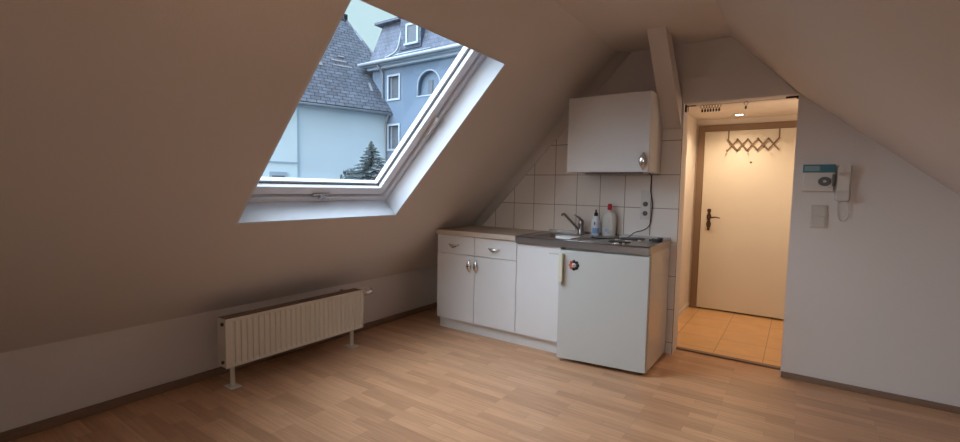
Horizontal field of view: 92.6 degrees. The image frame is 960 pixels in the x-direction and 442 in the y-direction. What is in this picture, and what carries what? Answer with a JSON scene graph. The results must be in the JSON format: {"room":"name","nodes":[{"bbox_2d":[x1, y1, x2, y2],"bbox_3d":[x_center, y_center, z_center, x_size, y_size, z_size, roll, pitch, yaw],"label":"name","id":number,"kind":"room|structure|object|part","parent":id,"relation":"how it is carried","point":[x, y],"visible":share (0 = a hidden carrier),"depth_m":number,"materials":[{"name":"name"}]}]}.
{"room":"studio apartment","nodes":[
{"label":"studio apartment","id":0,"kind":"room"},
{"bbox_2d":[0,266,436,432],"bbox_3d":[-2.245,0.862,2.438,0.250,0.552,6.352,4,5,35],"label":"wall","id":1,"kind":"structure","parent":0,"point":[41,382],"depth_m":2.59,"materials":[{"name":"paint"}]},
{"bbox_2d":[0,302,436,441],"bbox_3d":[-2.125,1.018,2.392,0.016,0.052,5.997,4,5,35],"label":"baseboard","id":2,"kind":"structure","parent":1,"relation":"attached to","point":[48,423],"depth_m":2.66,"materials":[{"name":"brown wood"}]},
{"bbox_2d":[0,0,616,352],"bbox_3d":[-1.459,-0.395,1.816,2.386,2.475,6.352,4,5,35],"label":"ceiling","id":3,"kind":"structure","parent":0,"point":[136,136],"depth_m":2.03,"materials":[{"name":"paint"}]},
{"bbox_2d":[235,0,505,224],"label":"window","id":4,"kind":"structure","parent":3,"relation":"attached to","point":[471,74],"depth_m":3.03,"materials":[{"name":"white plastic"}]},
{"bbox_3d":[-1.028,-0.160,2.981,0.036,0.048,0.130,4,5,35],"label":"handle","id":5,"kind":"part","parent":4,"relation":"part of","materials":[{"name":"grey metal"}]},
{"bbox_3d":[-0.667,-0.665,2.705,0.993,1.032,1.076,4,5,35],"label":"sash","id":6,"kind":"part","parent":4,"relation":"part of","materials":[{"name":"white plastic"}]},
{"bbox_3d":[-0.668,-0.667,2.706,1.088,1.130,1.176,4,5,35],"label":"frame","id":7,"kind":"part","parent":4,"relation":"part of","materials":[{"name":"white plastic"}]},
{"bbox_2d":[8,307,959,441],"bbox_3d":[0.262,1.239,1.676,5.375,0.200,8.126,4,5,35],"label":"floor","id":8,"kind":"structure","parent":0,"point":[412,378],"depth_m":2.71,"materials":[{"name":"brown laminate"}]},
{"bbox_2d":[217,287,372,390],"bbox_3d":[-1.306,0.771,3.293,0.302,0.443,1.180,4,5,35],"label":"radiator","id":9,"kind":"object","parent":8,"relation":"on","point":[255,334],"visible":1,"depth_m":3.05,"materials":[{"name":"metal"}]},
{"bbox_3d":[-1.524,0.931,2.824,0.016,0.172,0.028,4,5,35],"label":"leg","id":10,"kind":"part","parent":9,"relation":"part of","materials":[{"name":"metal"}]},
{"bbox_3d":[-1.525,1.019,2.830,0.095,0.008,0.070,4,5,35],"label":"foot plate","id":11,"kind":"part","parent":9,"relation":"part of","materials":[{"name":"metal"}]},
{"bbox_2d":[218,288,360,319],"bbox_3d":[-1.255,0.562,3.181,0.092,0.006,1.042,4,5,35],"label":"grille","id":12,"kind":"object","parent":9,"relation":"attached to","point":[246,315],"depth_m":3.10,"materials":[{"name":"white metal"}]},
{"bbox_3d":[-1.216,0.711,3.162,0.010,0.300,1.050,4,5,35],"label":"panel","id":13,"kind":"part","parent":9,"relation":"part of","materials":[{"name":"metal"}]},
{"bbox_3d":[-1.001,0.974,3.582,0.095,0.008,0.070,4,5,35],"label":"foot plate","id":14,"kind":"part","parent":9,"relation":"part of","materials":[{"name":"metal"}]},
{"bbox_3d":[-1.000,0.886,3.577,0.016,0.172,0.028,4,5,35],"label":"leg","id":15,"kind":"part","parent":9,"relation":"part of","materials":[{"name":"metal"}]},
{"bbox_2d":[437,234,516,343],"bbox_3d":[0.102,0.540,4.097,0.812,0.838,0.599,4,5,35],"label":"base cabinet","id":16,"kind":"object","parent":8,"relation":"on","point":[476,277],"visible":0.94,"depth_m":3.86,"materials":[{"name":"white laminate"}]},
{"bbox_3d":[-0.213,0.574,4.004,0.402,0.577,0.019,4,5,35],"label":"door","id":17,"kind":"part","parent":16,"relation":"part of","materials":[{"name":"white laminate"}]},
{"bbox_3d":[-0.206,0.205,3.977,0.402,0.154,0.019,4,5,35],"label":"drawer","id":18,"kind":"part","parent":16,"relation":"part of","materials":[{"name":"white laminate"}]},
{"bbox_3d":[-0.096,0.381,3.880,0.042,0.112,0.032,4,5,35],"label":"handle","id":19,"kind":"part","parent":16,"relation":"part of","materials":[{"name":"silver metal"}]},
{"bbox_3d":[-0.039,0.385,3.840,0.042,0.112,0.032,4,5,35],"label":"handle","id":20,"kind":"part","parent":16,"relation":"part of","materials":[{"name":"silver metal"}]},
{"bbox_2d":[436,226,542,240],"bbox_3d":[0.112,0.100,4.070,0.810,0.040,0.595,4,5,35],"label":"countertop","id":21,"kind":"structure","parent":16,"relation":"on","point":[500,233],"depth_m":3.94,"materials":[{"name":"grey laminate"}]},
{"bbox_2d":[515,229,670,255],"bbox_3d":[0.866,0.198,3.551,1.023,0.172,0.595,4,5,35],"label":"sink","id":22,"kind":"object","parent":21,"relation":"in","point":[553,237],"visible":0.8,"depth_m":3.39,"materials":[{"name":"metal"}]},
{"bbox_2d":[535,233,584,238],"bbox_3d":[0.631,0.194,3.677,0.326,0.152,0.376,4,5,35],"label":"basin","id":23,"kind":"object","parent":22,"relation":"in","point":[544,235],"depth_m":3.82,"materials":[{"name":"silver metal"}]},
{"bbox_2d":[561,213,584,234],"bbox_3d":[0.773,0.020,3.829,0.201,0.178,0.063,2,4,8],"label":"faucet","id":24,"kind":"object","parent":22,"relation":"on","point":[580,228],"visible":1,"depth_m":3.81,"materials":[{"name":"metal"}]},
{"bbox_3d":[0.757,0.008,3.822,0.171,0.153,0.027,1,4,6],"label":"spout","id":25,"kind":"part","parent":24,"relation":"part of","materials":[{"name":"metal"}]},
{"bbox_2d":[591,210,599,235],"bbox_3d":[0.945,0.012,3.747,0.064,0.212,0.064,4,5,35],"label":"dish soap bottle","id":26,"kind":"object","parent":22,"relation":"on","point":[595,222],"visible":1,"depth_m":3.73,"materials":[{"name":"white plastic"}]},
{"bbox_2d":[602,204,616,236],"bbox_3d":[1.046,-0.009,3.711,0.116,0.263,0.060,4,5,35],"label":"detergent bottle","id":27,"kind":"object","parent":22,"relation":"on","point":[609,217],"visible":1,"depth_m":3.69,"materials":[{"name":"grey plastic"}]},
{"bbox_2d":[649,237,662,241],"bbox_3d":[1.286,0.136,3.358,0.088,0.031,0.070,4,5,35],"label":"plug","id":28,"kind":"object","parent":22,"relation":"on","point":[659,239],"visible":1,"depth_m":3.33,"materials":[{"name":"black plastic"}]},
{"bbox_3d":[0.107,0.239,3.730,0.112,0.033,0.032,4,5,35],"label":"handle","id":29,"kind":"part","parent":16,"relation":"part of","materials":[{"name":"silver metal"}]},
{"bbox_3d":[0.121,0.597,3.773,0.403,0.577,0.019,4,5,35],"label":"door","id":30,"kind":"part","parent":16,"relation":"part of","materials":[{"name":"white laminate"}]},
{"bbox_3d":[0.127,0.227,3.746,0.403,0.154,0.019,4,5,35],"label":"drawer","id":31,"kind":"part","parent":16,"relation":"part of","materials":[{"name":"white laminate"}]},
{"bbox_2d":[515,243,565,352],"bbox_3d":[0.602,0.579,3.771,0.381,0.826,0.567,4,5,35],"label":"base cabinet","id":32,"kind":"object","parent":8,"relation":"on","point":[536,314],"visible":0.62,"depth_m":3.54,"materials":[{"name":"white laminate"}]},
{"bbox_2d":[549,247,669,373],"bbox_3d":[0.966,0.610,3.436,0.683,0.826,0.700,4,5,35],"label":"refrigerator","id":33,"kind":"object","parent":8,"relation":"on","point":[612,309],"visible":0.97,"depth_m":3.19,"materials":[{"name":"metal"}]},
{"bbox_3d":[0.580,0.333,3.286,0.028,0.205,0.034,3,5,27],"label":"handle","id":34,"kind":"part","parent":33,"relation":"part of","materials":[{"name":"beige plastic"}]},
{"bbox_2d":[569,260,578,270],"bbox_3d":[0.664,0.314,3.252,0.078,0.078,0.008,3,5,27],"label":"magnet","id":35,"kind":"object","parent":33,"relation":"attached to","point":[575,264],"visible":1,"depth_m":3.25,"materials":[{"name":"black plastic"}]},
{"bbox_3d":[1.277,0.616,3.318,0.030,0.810,0.538,4,5,35],"label":"panel","id":36,"kind":"part","parent":33,"relation":"part of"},
{"bbox_2d":[553,0,730,51],"bbox_3d":[-0.275,-1.313,0.938,1.000,0.300,6.352,4,5,35],"label":"ceiling","id":37,"kind":"structure","parent":0,"point":[622,24],"depth_m":2.92,"materials":[{"name":"paint"}]},
{"bbox_2d":[679,114,696,310],"bbox_3d":[1.833,-0.037,4.423,0.150,2.205,1.604,4,5,35],"label":"wall","id":38,"kind":"structure","parent":0,"point":[692,123],"depth_m":4.75,"materials":[{"name":"paint"}]},
{"bbox_2d":[678,302,688,316],"bbox_3d":[1.853,0.949,4.407,0.012,0.049,1.504,4,5,35],"label":"baseboard","id":39,"kind":"structure","parent":38,"relation":"attached to","point":[686,306],"depth_m":4.78,"materials":[{"name":"paint"}]},
{"bbox_2d":[688,114,797,303],"bbox_3d":[2.865,-0.035,4.653,1.485,2.205,0.150,4,5,35],"label":"door frame","id":40,"kind":"structure","parent":0,"point":[781,118],"depth_m":4.74,"materials":[{"name":"paint"}]},
{"bbox_2d":[689,121,796,318],"bbox_3d":[2.721,-0.010,4.681,0.983,1.945,0.172,4,5,35],"label":"door","id":41,"kind":"structure","parent":40,"relation":"in","point":[743,198],"depth_m":4.68,"materials":[{"name":"white wood"}]},
{"bbox_3d":[2.421,-0.015,4.856,0.046,0.230,0.009,4,5,35],"label":"handle plate","id":42,"kind":"part","parent":41,"relation":"part of","materials":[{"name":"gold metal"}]},
{"bbox_2d":[726,128,780,151],"bbox_3d":[2.716,-0.805,4.569,0.462,0.213,0.064,4,5,35],"label":"coat rack","id":43,"kind":"object","parent":41,"relation":"attached to","point":[768,138],"visible":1,"depth_m":4.58,"materials":[{"name":"brown wood"}]},
{"bbox_2d":[689,99,798,120],"bbox_3d":[2.455,-1.058,3.960,1.585,0.120,1.654,4,5,35],"label":"ceiling","id":44,"kind":"structure","parent":0,"point":[779,107],"depth_m":4.22,"materials":[{"name":"paint"}]},
{"bbox_2d":[560,37,959,406],"bbox_3d":[1.611,-0.141,3.490,5.175,2.538,0.170,4,5,35],"label":"wall","id":45,"kind":"structure","parent":0,"point":[872,297],"depth_m":2.87,"materials":[{"name":"paint"}]},
{"bbox_2d":[471,51,630,225],"bbox_3d":[0.546,-0.646,4.058,1.522,1.586,0.084,4,5,35],"label":"trim","id":46,"kind":"structure","parent":45,"relation":"attached to","point":[618,58],"depth_m":4.04,"materials":[{"name":"paint"}]},
{"bbox_2d":[482,129,682,353],"bbox_3d":[0.708,0.117,4.026,1.921,1.715,0.009,4,5,35],"label":"backsplash","id":47,"kind":"structure","parent":45,"relation":"attached to","point":[547,191],"depth_m":3.81,"materials":[{"name":"tile"}]},
{"bbox_2d":[567,90,661,173],"bbox_3d":[1.027,-0.654,3.522,0.620,0.567,0.375,4,5,35],"label":"upper cabinet","id":48,"kind":"object","parent":45,"relation":"attached to","point":[622,132],"visible":0.95,"depth_m":3.38,"materials":[{"name":"white laminate"}]},
{"bbox_2d":[585,172,642,174],"bbox_3d":[1.011,-0.360,3.477,0.430,0.014,0.050,4,5,35],"label":"lamp","id":49,"kind":"object","parent":48,"relation":"attached to","point":[605,172],"visible":0.98,"depth_m":3.44,"materials":[{"name":"grey plastic"}]},
{"bbox_2d":[591,173,652,238],"bbox_3d":[1.099,-0.116,3.516,0.466,0.508,0.179,2,4,8],"label":"cable","id":50,"kind":"object","parent":48,"relation":"hanging from","point":[649,173],"visible":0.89,"depth_m":3.56,"materials":[{"name":"black plastic"}]},
{"bbox_3d":[1.149,-0.425,3.242,0.053,0.130,0.032,4,5,35],"label":"handle","id":51,"kind":"part","parent":48,"relation":"part of","materials":[{"name":"silver metal"}]},
{"bbox_2d":[640,190,650,219],"bbox_3d":[1.297,-0.126,3.587,0.076,0.226,0.015,4,5,35],"label":"wall socket","id":52,"kind":"object","parent":45,"relation":"attached to","point":[645,209],"visible":1,"depth_m":3.58,"materials":[{"name":"beige plastic"}]},
{"bbox_2d":[642,201,648,206],"bbox_3d":[1.293,-0.132,3.584,0.052,0.052,0.004,4,5,35],"label":"socket","id":53,"kind":"object","parent":52,"relation":"attached to","point":[644,203],"depth_m":3.58,"materials":[{"name":"white plastic"}]},
{"bbox_2d":[642,210,648,216],"bbox_3d":[1.292,-0.059,3.589,0.052,0.052,0.004,4,5,35],"label":"socket","id":54,"kind":"object","parent":52,"relation":"attached to","point":[645,213],"depth_m":3.59,"materials":[{"name":"white plastic"}]},
{"bbox_3d":[1.294,-0.201,3.578,0.052,0.055,0.003,4,5,35],"label":"blank plate","id":55,"kind":"part","parent":52,"relation":"part of","materials":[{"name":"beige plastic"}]},
{"bbox_2d":[647,26,681,128],"bbox_3d":[1.304,-1.000,3.257,0.131,0.631,0.471,4,5,39],"label":"beam","id":56,"kind":"structure","parent":45,"relation":"attached to","point":[660,39],"depth_m":3.25,"materials":[{"name":"paint"}]},
{"bbox_2d":[676,346,780,369],"bbox_3d":[1.862,1.034,3.478,0.720,0.014,0.042,4,5,35],"label":"trim","id":57,"kind":"structure","parent":45,"relation":"attached to","point":[677,347],"depth_m":3.44,"materials":[{"name":"brown wood"}]},
{"bbox_2d":[681,69,796,103],"bbox_3d":[1.790,-0.944,3.207,0.720,0.183,0.014,4,5,35],"label":"trim","id":58,"kind":"structure","parent":45,"relation":"attached to","point":[765,82],"depth_m":3.21,"materials":[{"name":"paint"}]},
{"bbox_2d":[685,96,798,112],"bbox_3d":[1.831,-0.825,3.250,0.700,0.055,0.026,4,5,35],"label":"wire","id":59,"kind":"object","parent":45,"relation":"attached to","point":[797,97],"visible":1,"depth_m":3.25,"materials":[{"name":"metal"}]},
{"bbox_2d":[802,164,835,191],"bbox_3d":[2.178,-0.277,2.954,0.170,0.172,0.048,4,5,35],"label":"door chime","id":60,"kind":"object","parent":45,"relation":"attached to","point":[816,177],"visible":1,"depth_m":2.94,"materials":[{"name":"beige plastic"}]},
{"bbox_2d":[810,205,827,227],"bbox_3d":[2.196,-0.029,2.976,0.086,0.150,0.015,4,5,35],"label":"light switch","id":61,"kind":"object","parent":45,"relation":"attached to","point":[818,218],"visible":1,"depth_m":2.97,"materials":[{"name":"plastic"}]},
{"bbox_2d":[835,164,851,220],"bbox_3d":[2.281,-0.175,2.880,0.082,0.357,0.062,4,5,35],"label":"handset","id":62,"kind":"object","parent":45,"relation":"attached to","point":[844,172],"visible":1,"depth_m":2.87,"materials":[{"name":"beige plastic"}]},
{"bbox_3d":[2.290,-0.065,2.893,0.068,0.135,0.027,4,5,35],"label":"coiled cord","id":63,"kind":"part","parent":62,"relation":"part of","materials":[{"name":"beige plastic"}]},
{"bbox_2d":[781,371,959,413],"bbox_3d":[2.777,1.094,2.639,1.755,0.040,0.016,4,5,35],"label":"baseboard","id":64,"kind":"structure","parent":45,"relation":"attached to","point":[900,398],"depth_m":2.85,"materials":[{"name":"brown wood"}]},
{"bbox_2d":[716,0,959,194],"bbox_3d":[1.013,-0.205,0.107,2.422,2.184,6.352,4,5,35],"label":"ceiling","id":65,"kind":"structure","parent":0,"point":[889,70],"depth_m":1.79,"materials":[{"name":"paint"}]},
{"label":"outside","id":66,"kind":"structure","parent":0,"visible":0},
{"bbox_3d":[0.178,8.131,18.660,100.000,0.400,90.000,4,5,35],"label":"ground","id":67,"kind":"structure","parent":66,"visible":0},
{"bbox_2d":[262,14,392,179],"bbox_3d":[-12.821,-1.671,20.977,18.586,18.350,8.125,-2,5,-37],"label":"house","id":68,"kind":"structure","parent":67,"relation":"on","point":[341,109],"depth_m":21.16,"materials":[{"name":"stone"}]},
{"bbox_2d":[340,169,363,179],"bbox_3d":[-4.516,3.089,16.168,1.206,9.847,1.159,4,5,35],"label":"shrub","id":69,"kind":"object","parent":67,"relation":"on","point":[347,172],"visible":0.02,"depth_m":15.67,"materials":[{"name":"green plant"}]},
{"bbox_2d":[343,141,386,179],"bbox_3d":[-3.519,2.863,14.880,3.150,10.520,3.083,4,5,35],"label":"spruce tree","id":70,"kind":"object","parent":67,"relation":"on","point":[369,171],"visible":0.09,"depth_m":14.33,"materials":[{"name":"green plant"}]},
{"bbox_2d":[357,17,463,160],"bbox_3d":[3.398,-1.452,22.195,16.600,18.320,9.590,4,5,35],"label":"house","id":71,"kind":"structure","parent":67,"relation":"on","point":[408,61],"depth_m":21.41,"materials":[{"name":"blue paint"}]},
{"bbox_3d":[-4.065,-4.046,22.296,0.660,1.110,0.035,4,5,35],"label":"pane","id":72,"kind":"part","parent":71,"relation":"part of","materials":[{"name":"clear glass"}]},
{"bbox_3d":[-4.030,-6.410,22.131,0.680,1.050,0.035,4,5,35],"label":"pane","id":73,"kind":"part","parent":71,"relation":"part of","materials":[{"name":"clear glass"}]},
{"bbox_3d":[-3.082,-8.513,20.875,0.570,0.800,0.025,4,5,35],"label":"pane","id":74,"kind":"part","parent":71,"relation":"part of","materials":[{"name":"clear glass"}]},
{"bbox_3d":[-3.195,-7.681,20.855,2.600,0.052,0.060,4,5,35],"label":"snow rail","id":75,"kind":"part","parent":71,"relation":"part of","materials":[{"name":"white metal"}]},
{"bbox_3d":[1.090,-7.076,18.262,16.550,0.220,0.720,4,5,35],"label":"cornice","id":76,"kind":"part","parent":71,"relation":"part of","materials":[{"name":"white stone"}]},
{"bbox_3d":[-2.251,-6.089,20.915,0.280,0.650,0.060,4,5,35],"label":"pane","id":77,"kind":"part","parent":71,"relation":"part of","materials":[{"name":"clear glass"}]}
]}

